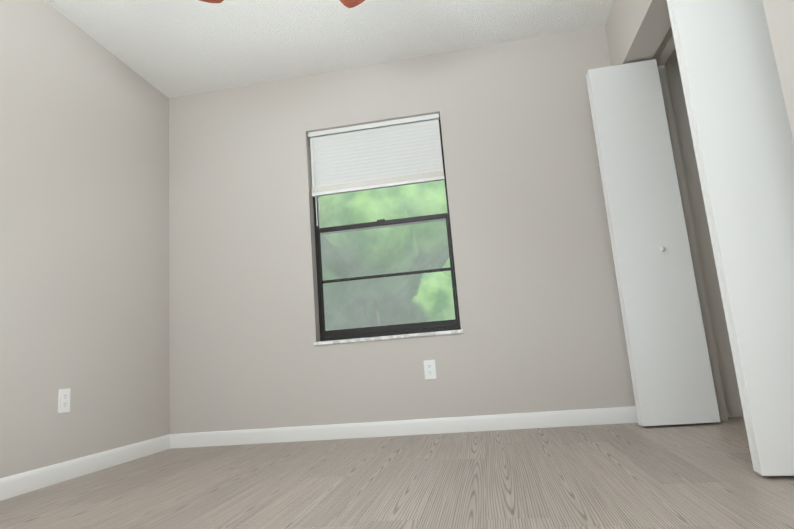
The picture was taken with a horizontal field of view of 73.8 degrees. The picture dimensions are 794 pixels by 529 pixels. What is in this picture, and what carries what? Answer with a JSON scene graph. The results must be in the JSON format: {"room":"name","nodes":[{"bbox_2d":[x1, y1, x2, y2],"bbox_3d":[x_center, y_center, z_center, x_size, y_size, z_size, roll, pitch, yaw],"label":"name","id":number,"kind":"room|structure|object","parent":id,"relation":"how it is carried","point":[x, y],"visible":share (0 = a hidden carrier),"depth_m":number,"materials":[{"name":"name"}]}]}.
{"room":"empty bedroom","nodes":[
{"label":"empty bedroom","id":0,"kind":"room"},
{"bbox_2d":[0,0,169,477],"bbox_3d":[-1.935,-0.294,1.850,0.120,2.440,4.080,-6,-10,9],"label":"wall","id":1,"kind":"structure","parent":0,"point":[84,217],"depth_m":2.82,"materials":[{"name":"grey paint"}]},
{"bbox_2d":[58,388,70,412],"bbox_3d":[-1.647,0.674,2.618,0.007,0.115,0.070,-6,-10,9],"label":"electrical outlet","id":2,"kind":"object","parent":1,"relation":"attached to","point":[64,401],"visible":1,"depth_m":2.61,"materials":[{"name":"white plastic"}]},
{"bbox_2d":[0,434,169,500],"bbox_3d":[-1.784,0.847,1.596,0.014,0.088,3.760,-6,-10,9],"label":"baseboard","id":3,"kind":"structure","parent":1,"relation":"attached to","point":[24,482],"depth_m":2.63,"materials":[{"name":"white wood"}]},
{"bbox_2d":[44,0,613,97],"bbox_3d":[-0.068,-1.750,1.762,4.120,0.100,4.080,-6,-10,9],"label":"ceiling","id":4,"kind":"structure","parent":0,"point":[172,48],"depth_m":3.22,"materials":[{"name":"white paint"}]},
{"bbox_2d":[199,0,364,7],"bbox_3d":[-0.432,-1.312,1.985,1.160,0.627,1.199,-6,-10,9],"label":"ceiling fan","id":5,"kind":"object","parent":4,"relation":"hanging from","point":[350,3],"visible":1,"depth_m":2.52,"materials":[{"name":"brown wood"}]},
{"bbox_2d":[0,416,793,528],"bbox_3d":[0.129,0.743,1.322,4.120,0.100,4.080,-6,-10,9],"label":"floor","id":6,"kind":"structure","parent":0,"point":[638,476],"depth_m":1.94,"materials":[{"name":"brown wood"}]},
{"bbox_2d":[169,26,743,433],"bbox_3d":[0.418,-0.202,3.420,4.000,2.440,0.200,-6,-10,9],"label":"wall","id":7,"kind":"structure","parent":0,"point":[541,321],"depth_m":3.37,"materials":[{"name":"grey paint"}]},
{"bbox_2d":[310,117,460,340],"bbox_3d":[-0.098,-0.238,3.534,0.920,1.430,0.074,-6,-10,9],"label":"window","id":8,"kind":"structure","parent":7,"relation":"in","point":[400,329],"depth_m":3.46,"materials":[{"name":"brown metal"}]},
{"bbox_2d":[308,113,444,225],"bbox_3d":[-0.141,-0.624,3.518,0.904,0.669,0.044,-6,-10,9],"label":"window blind","id":9,"kind":"object","parent":8,"relation":"attached to","point":[392,153],"visible":0.96,"depth_m":3.54,"materials":[{"name":"white fabric"}]},
{"bbox_2d":[314,329,463,345],"bbox_3d":[-0.051,0.465,3.353,0.950,0.022,0.147,-6,-10,9],"label":"window sill","id":10,"kind":"structure","parent":7,"relation":"attached to","point":[389,337],"depth_m":3.28,"materials":[{"name":"stone"}]},
{"bbox_2d":[170,406,637,448],"bbox_3d":[0.019,0.986,3.186,3.040,0.088,0.014,-6,-10,9],"label":"baseboard","id":11,"kind":"structure","parent":7,"relation":"attached to","point":[584,417],"depth_m":3.17,"materials":[{"name":"white wood"}]},
{"bbox_2d":[423,360,435,379],"bbox_3d":[0.200,0.639,3.214,0.070,0.115,0.007,-6,-10,9],"label":"electrical outlet","id":12,"kind":"object","parent":7,"relation":"attached to","point":[429,369],"visible":1,"depth_m":3.21,"materials":[{"name":"white plastic"}]},
{"bbox_2d":[605,0,793,420],"bbox_3d":[1.232,-0.638,1.314,0.260,2.440,3.760,-6,-10,9],"label":"wall","id":13,"kind":"structure","parent":0,"point":[636,30],"depth_m":2.87,"materials":[{"name":"grey paint"}]},
{"bbox_2d":[586,59,719,425],"bbox_3d":[1.389,-0.171,2.924,0.378,2.032,0.118,-5,-10,4],"label":"closet door","id":14,"kind":"structure","parent":13,"relation":"in","point":[670,366],"depth_m":2.88,"materials":[{"name":"white wood"}]},
{"bbox_2d":[652,27,672,60],"bbox_3d":[1.389,-1.296,2.437,0.032,0.004,1.480,-6,-10,9],"label":"rail","id":15,"kind":"object","parent":13,"relation":"attached to","point":[667,37],"depth_m":2.92,"materials":[{"name":"silver metal"}]},
{"bbox_2d":[667,0,793,475],"bbox_3d":[1.231,-0.353,1.822,0.335,2.032,0.104,-8,-10,17],"label":"closet door","id":16,"kind":"structure","parent":13,"relation":"in","point":[742,139],"depth_m":1.77,"materials":[{"name":"white wood"}]},
{"label":"outside","id":17,"kind":"structure","parent":0,"visible":0},
{"bbox_3d":[4.225,6.891,35.932,80.000,0.200,66.590,-6,-10,9],"label":"grass","id":18,"kind":"structure","parent":17,"visible":0},
{"bbox_2d":[318,180,456,336],"bbox_3d":[-1.898,0.683,22.131,24.382,8.173,16.328,-6,-10,9],"label":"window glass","id":19,"kind":"object","parent":18,"relation":"on","point":[415,303],"depth_m":14.90,"materials":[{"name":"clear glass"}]}
]}

